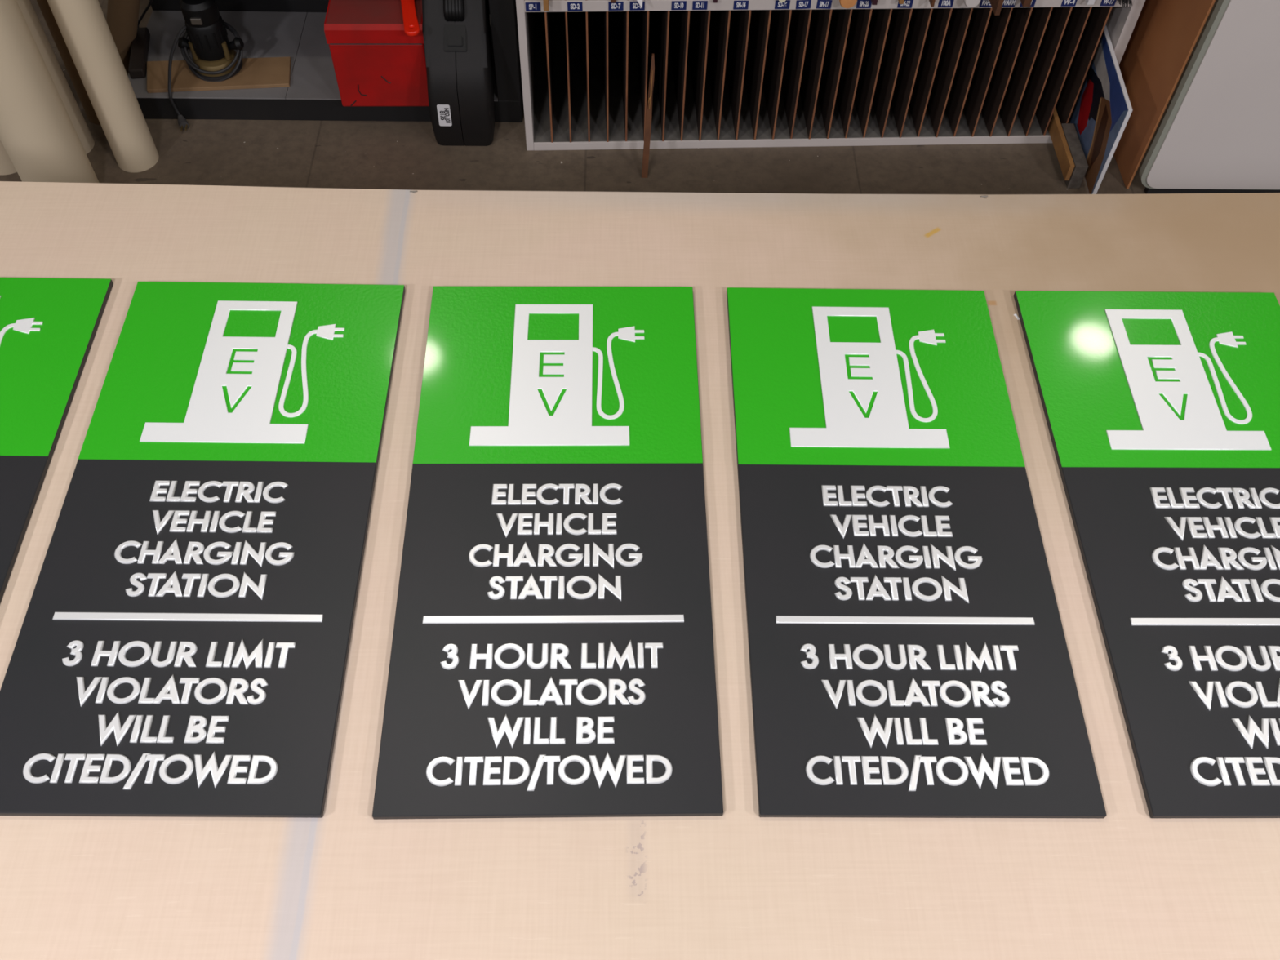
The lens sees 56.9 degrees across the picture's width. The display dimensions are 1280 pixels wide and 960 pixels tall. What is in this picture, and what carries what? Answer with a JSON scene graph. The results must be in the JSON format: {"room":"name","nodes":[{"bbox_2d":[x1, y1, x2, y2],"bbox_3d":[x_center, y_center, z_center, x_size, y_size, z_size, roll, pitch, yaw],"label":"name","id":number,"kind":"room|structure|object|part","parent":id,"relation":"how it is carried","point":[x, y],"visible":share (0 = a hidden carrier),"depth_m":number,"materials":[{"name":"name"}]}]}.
{"room":"print shop","nodes":[
{"label":"print shop","id":0,"kind":"room"},
{"bbox_2d":[0,0,1217,194],"bbox_3d":[0.363,0.885,1.573,8.000,0.050,5.550,0,55,-1],"label":"floor","id":1,"kind":"structure","parent":0,"point":[291,153],"depth_m":2.65,"materials":[{"name":"concrete"}]},
{"bbox_2d":[0,140,17,174],"bbox_3d":[-1.393,-0.982,2.230,0.098,0.950,0.098,0,55,-1],"label":"paper roll","id":2,"kind":"object","parent":1,"relation":"on","point":[6,166],"visible":0.24,"depth_m":2.57,"materials":[{"name":"beige paper"}]},
{"bbox_2d":[0,0,98,182],"bbox_3d":[-1.223,-0.888,2.150,0.139,0.980,0.140,0,55,-1],"label":"paper roll","id":3,"kind":"object","parent":1,"relation":"on","point":[37,133],"visible":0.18,"depth_m":2.32,"materials":[{"name":"beige paper"}]},
{"bbox_2d":[16,0,94,154],"bbox_3d":[-1.269,-1.024,2.262,0.102,0.950,0.090,0,55,-1],"label":"paper roll","id":4,"kind":"object","parent":1,"relation":"on","point":[55,72],"visible":0.37,"depth_m":2.49,"materials":[{"name":"beige paper"}]},
{"bbox_2d":[36,0,100,124],"bbox_3d":[-1.216,-1.119,2.331,0.093,0.950,0.090,0,55,-1],"label":"paper roll","id":5,"kind":"object","parent":1,"relation":"on","point":[44,6],"visible":0.27,"depth_m":2.56,"materials":[{"name":"beige paper"}]},
{"bbox_2d":[47,0,159,172],"bbox_3d":[-1.109,-0.988,2.241,0.089,0.950,0.090,0,55,-1],"label":"paper roll","id":6,"kind":"object","parent":1,"relation":"on","point":[83,27],"visible":1,"depth_m":2.42,"materials":[{"name":"beige paper"}]},
{"bbox_2d":[106,0,140,72],"bbox_3d":[-1.171,-1.078,2.676,0.215,0.340,0.070,6,55,3],"label":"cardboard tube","id":7,"kind":"object","parent":1,"relation":"on","point":[122,15],"visible":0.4,"depth_m":2.69,"materials":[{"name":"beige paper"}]},
{"bbox_2d":[127,0,523,122],"bbox_3d":[-0.716,-1.232,2.440,0.901,0.920,0.346,0,55,-1],"label":"shelf unit","id":8,"kind":"object","parent":1,"relation":"on","point":[294,29],"visible":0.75,"depth_m":2.71,"materials":[{"name":"grey metal"}]},
{"bbox_2d":[128,0,152,78],"bbox_3d":[-1.110,-1.084,2.629,0.129,0.301,0.189,-7,55,-6],"label":"brick","id":9,"kind":"object","parent":8,"relation":"on","point":[140,45],"visible":0.88,"depth_m":2.71,"materials":[{"name":"brown brick"}]},
{"bbox_2d":[146,57,291,93],"bbox_3d":[-0.967,-0.930,2.703,0.330,0.009,0.107,-4,55,-4],"label":"plank","id":10,"kind":"object","parent":8,"relation":"on","point":[266,72],"visible":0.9,"depth_m":2.69,"materials":[{"name":"brown wood"}]},
{"bbox_2d":[168,0,244,131],"bbox_3d":[-1.000,-0.952,2.644,0.121,0.250,0.217,39,63,23],"label":"tool","id":11,"kind":"object","parent":10,"relation":"on","point":[215,59],"visible":1,"depth_m":2.64,"materials":[{"name":"black plastic"}]},
{"bbox_3d":[-1.022,-0.985,2.661,0.038,0.029,0.030,0,55,-1],"label":"knob","id":12,"kind":"part","parent":11,"relation":"part of","materials":[{"name":"black plastic"}]},
{"bbox_3d":[-1.005,-0.967,2.655,0.012,0.041,0.012,0,55,-1],"label":"guide post","id":13,"kind":"part","parent":11,"relation":"part of","materials":[{"name":"gold metal"}]},
{"bbox_2d":[190,17,203,25],"bbox_3d":[-0.967,-1.000,2.572,0.024,0.015,0.007,0,55,-1],"label":"switch","id":14,"kind":"object","parent":11,"relation":"attached to","point":[193,21],"depth_m":2.57,"materials":[{"name":"plastic"}]},
{"bbox_3d":[-0.968,-1.012,2.624,0.083,0.146,0.081,0,55,-1],"label":"motor","id":15,"kind":"part","parent":11,"relation":"part of","materials":[{"name":"black plastic"}]},
{"bbox_3d":[-0.970,-0.953,2.708,0.112,0.009,0.112,0,55,-1],"label":"plate","id":16,"kind":"part","parent":11,"relation":"part of","materials":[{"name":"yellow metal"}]},
{"bbox_3d":[-0.933,-0.967,2.657,0.012,0.041,0.012,0,55,-1],"label":"guide post","id":17,"kind":"part","parent":11,"relation":"part of","materials":[{"name":"gold metal"}]},
{"bbox_3d":[-0.915,-0.985,2.663,0.038,0.029,0.030,0,55,-1],"label":"knob","id":18,"kind":"part","parent":11,"relation":"part of","materials":[{"name":"black plastic"}]},
{"bbox_3d":[-0.743,-1.362,2.543,0.850,0.900,0.015,0,55,-1],"label":"panel","id":19,"kind":"part","parent":8,"relation":"part of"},
{"bbox_2d":[324,0,428,106],"bbox_3d":[-0.570,-1.041,2.671,0.206,0.204,0.356,-1,55,-2],"label":"toolbox","id":20,"kind":"object","parent":8,"relation":"on","point":[375,63],"visible":0.88,"depth_m":2.54,"materials":[{"name":"paint"}]},
{"bbox_3d":[-0.569,-1.088,2.605,0.206,0.040,0.355,-1,55,-2],"label":"lid","id":21,"kind":"part","parent":20,"relation":"part of","materials":[{"name":"red paint"}]},
{"bbox_3d":[-0.568,-1.099,2.588,0.199,0.001,0.332,-1,55,-2],"label":"lid","id":22,"kind":"part","parent":20,"relation":"part of","materials":[{"name":"red plastic"}]},
{"bbox_2d":[400,0,419,36],"bbox_3d":[-0.516,-1.106,2.586,0.037,0.010,0.438,-9,56,-8],"label":"tool","id":23,"kind":"object","parent":20,"relation":"on","point":[411,28],"visible":1,"depth_m":2.49,"materials":[{"name":"red paint"}]},
{"bbox_3d":[-0.291,-1.226,2.458,0.051,0.900,0.343,0,55,-1],"label":"panel","id":24,"kind":"part","parent":8,"relation":"part of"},
{"bbox_2d":[422,0,494,146],"bbox_3d":[-0.395,-0.958,2.573,0.132,0.400,0.239,0,55,-1],"label":"tool case","id":25,"kind":"object","parent":1,"relation":"on","point":[456,33],"visible":1,"depth_m":2.53,"materials":[{"name":"black plastic"}]},
{"bbox_3d":[-0.393,-1.022,2.495,0.043,0.078,0.082,0,55,-1],"label":"carry handle","id":26,"kind":"part","parent":25,"relation":"part of","materials":[{"name":"black plastic"}]},
{"bbox_3d":[-0.393,-0.946,2.514,0.048,0.048,0.050,0,55,-1],"label":"latch plate","id":27,"kind":"part","parent":25,"relation":"part of","materials":[{"name":"black plastic"}]},
{"bbox_2d":[641,53,654,177],"bbox_3d":[0.019,-0.780,2.543,0.014,0.262,0.082,8,55,4],"label":"strip","id":28,"kind":"object","parent":1,"relation":"on","point":[649,110],"visible":1,"depth_m":2.55,"materials":[{"name":"beige wood"}]},
{"bbox_2d":[515,0,1145,150],"bbox_3d":[0.385,-1.237,2.507,1.291,0.859,0.683,-1,55,-2],"label":"rack","id":29,"kind":"object","parent":1,"relation":"on","point":[729,73],"depth_m":2.65,"materials":[{"name":"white wood"}]},
{"bbox_3d":[-0.254,-1.246,2.498,0.016,0.860,0.620,-2,55,-2],"label":"panel","id":30,"kind":"part","parent":29,"relation":"part of","materials":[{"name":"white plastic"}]},
{"bbox_3d":[-0.196,-1.122,2.448,0.010,0.055,0.420,-1,55,-2],"label":"wood strip","id":31,"kind":"part","parent":29,"relation":"part of","materials":[{"name":"brown wood"}]},
{"bbox_2d":[636,0,642,8],"bbox_3d":[-0.008,-1.085,2.442,0.028,0.027,0.331,0,55,-1],"label":"paper sheet","id":32,"kind":"object","parent":29,"relation":"on","point":[640,2],"visible":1,"depth_m":2.35,"materials":[{"name":"white paper"}]},
{"bbox_2d":[524,0,1133,12],"bbox_3d":[0.378,-1.223,2.581,1.251,0.024,0.620,-1,55,-2],"label":"shelf","id":33,"kind":"object","parent":29,"relation":"attached to","point":[530,6],"depth_m":2.40,"materials":[{"name":"white plastic"}]},
{"bbox_2d":[839,0,857,8],"bbox_3d":[0.408,-1.121,2.474,0.036,0.036,0.400,-1,55,-2],"label":"cardboard tube","id":34,"kind":"object","parent":29,"relation":"on","point":[844,3],"visible":1,"depth_m":2.36,"materials":[{"name":"brown cardboard"}]},
{"bbox_2d":[871,0,877,4],"bbox_3d":[0.465,-1.157,2.467,0.010,0.090,0.420,-1,55,-2],"label":"board offcut","id":35,"kind":"object","parent":29,"relation":"on","point":[873,2],"visible":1,"depth_m":2.38,"materials":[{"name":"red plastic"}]},
{"bbox_3d":[0.520,-1.152,2.483,0.009,0.060,0.420,-1,55,-2],"label":"wood strip","id":36,"kind":"part","parent":29,"relation":"part of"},
{"bbox_3d":[0.582,-1.156,2.464,0.006,0.100,0.420,-1,55,-2],"label":"wood strip","id":37,"kind":"part","parent":29,"relation":"part of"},
{"bbox_2d":[963,0,980,7],"bbox_3d":[0.660,-1.126,2.485,0.033,0.033,0.400,-1,55,-2],"label":"tube","id":38,"kind":"object","parent":29,"relation":"on","point":[970,3],"visible":1,"depth_m":2.38,"materials":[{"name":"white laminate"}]},
{"bbox_3d":[0.709,-1.137,2.447,0.010,0.110,0.420,-1,55,-2],"label":"wood strip","id":39,"kind":"part","parent":29,"relation":"part of","materials":[{"name":"brown wood"}]},
{"bbox_2d":[1020,0,1031,7],"bbox_3d":[0.774,-1.144,2.490,0.015,0.050,0.420,-1,55,-2],"label":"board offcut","id":40,"kind":"object","parent":29,"relation":"on","point":[1025,3],"visible":1,"depth_m":2.38,"materials":[{"name":"brown wood"}]},
{"bbox_2d":[1084,0,1095,4],"bbox_3d":[0.907,-1.155,2.495,0.014,0.060,0.420,-1,55,-2],"label":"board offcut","id":41,"kind":"object","parent":29,"relation":"on","point":[1088,2],"visible":1,"depth_m":2.40,"materials":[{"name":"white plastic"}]},
{"bbox_2d":[1116,0,1132,7],"bbox_3d":[0.982,-1.086,2.464,0.029,0.034,0.288,-1,55,-2],"label":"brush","id":42,"kind":"object","parent":29,"relation":"on","point":[1123,2],"visible":1,"depth_m":2.40,"materials":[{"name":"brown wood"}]},
{"bbox_3d":[1.016,-1.280,2.551,0.024,0.860,0.620,-2,55,-2],"label":"panel","id":43,"kind":"part","parent":29,"relation":"part of","materials":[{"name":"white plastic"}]},
{"bbox_2d":[1047,107,1075,180],"bbox_3d":[0.944,-0.907,2.763,0.010,0.041,0.563,0,55,-1],"label":"plywood offcut","id":44,"kind":"object","parent":1,"relation":"on","point":[1060,144],"visible":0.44,"depth_m":2.64,"materials":[{"name":"brown wood"}]},
{"bbox_2d":[1061,123,1088,188],"bbox_3d":[0.967,-0.729,2.651,0.028,0.062,0.147,0,55,-1],"label":"foam block","id":45,"kind":"object","parent":1,"relation":"on","point":[1080,169],"visible":0.73,"depth_m":2.62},
{"bbox_2d":[1069,24,1132,194],"bbox_3d":[1.005,-0.928,2.662,0.010,0.234,0.600,3,55,0],"label":"print","id":46,"kind":"object","parent":1,"relation":"on","point":[1102,110],"visible":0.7,"depth_m":2.54,"materials":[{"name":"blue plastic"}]},
{"bbox_2d":[1113,0,1215,189],"bbox_3d":[1.094,-1.269,2.491,0.005,0.950,0.846,0,55,-1],"label":"wooden panel","id":47,"kind":"object","parent":1,"relation":"on","point":[1165,34],"visible":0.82,"depth_m":2.51,"materials":[{"name":"brown wood"}]},
{"bbox_2d":[1138,0,1279,194],"bbox_3d":[1.758,-0.927,2.234,1.304,1.003,0.022,0,55,-1],"label":"board","id":48,"kind":"object","parent":1,"relation":"on","point":[1219,132],"visible":0.99,"depth_m":2.45,"materials":[{"name":"grey"}]},
{"bbox_3d":[-0.033,0.352,1.446,2.880,0.755,1.224,0,55,-1],"label":"work table","id":49,"kind":"object","parent":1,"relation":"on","visible":0},
{"bbox_2d":[0,181,1279,959],"bbox_3d":[-0.025,0.132,1.136,2.905,0.004,1.239,0,55,-1],"label":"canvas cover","id":50,"kind":"object","parent":49,"relation":"on","point":[345,883],"visible":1,"depth_m":1.03,"materials":[{"name":"beige fabric"}]},
{"bbox_2d":[0,277,113,603],"bbox_3d":[-0.765,0.024,1.188,0.305,0.010,0.627,1,55,-1],"label":"station sign","id":51,"kind":"object","parent":50,"relation":"on","point":[49,326],"visible":1,"depth_m":1.28,"materials":[{"name":"green"}]},
{"bbox_3d":[-0.765,-0.131,1.292,0.304,0.001,0.254,1,55,-1],"label":"green panel","id":52,"kind":"part","parent":51,"relation":"part of","materials":[{"name":"green"}]},
{"bbox_2d":[0,281,404,817],"bbox_3d":[-0.427,0.030,1.191,0.308,0.010,0.627,1,55,-1],"label":"station sign","id":53,"kind":"object","parent":50,"relation":"on","point":[181,648],"visible":1,"depth_m":1.15,"materials":[{"name":"green metal"}]},
{"bbox_3d":[-0.428,-0.124,1.296,0.307,0.001,0.254,1,55,-1],"label":"green panel","id":54,"kind":"part","parent":53,"relation":"part of","materials":[{"name":"green"}]},
{"bbox_2d":[372,286,723,819],"bbox_3d":[-0.084,0.033,1.197,0.302,0.010,0.627,0,55,-1],"label":"station sign","id":55,"kind":"object","parent":50,"relation":"on","point":[552,655],"visible":1,"depth_m":1.15,"materials":[{"name":"green metal"}]},
{"bbox_3d":[-0.087,-0.121,1.302,0.301,0.001,0.254,0,55,-1],"label":"green panel","id":56,"kind":"part","parent":55,"relation":"part of","materials":[{"name":"green"}]},
{"bbox_2d":[726,287,1106,818],"bbox_3d":[0.254,0.035,1.204,0.302,0.010,0.627,0,55,-1],"label":"station sign","id":57,"kind":"object","parent":50,"relation":"on","point":[908,654],"visible":1,"depth_m":1.16,"materials":[{"name":"green metal"}]},
{"bbox_3d":[0.253,-0.119,1.308,0.301,0.001,0.254,1,55,-1],"label":"green panel","id":58,"kind":"part","parent":57,"relation":"part of","materials":[{"name":"green"}]},
{"bbox_2d":[1013,290,1279,817],"bbox_3d":[0.597,0.037,1.211,0.308,0.010,0.627,0,55,-1],"label":"station sign","id":59,"kind":"object","parent":50,"relation":"on","point":[1162,410],"visible":1,"depth_m":1.21,"materials":[{"name":"green metal"}]},
{"bbox_3d":[0.595,-0.117,1.315,0.307,0.001,0.254,0,55,-1],"label":"green panel","id":60,"kind":"part","parent":59,"relation":"part of","materials":[{"name":"green"}]}
]}

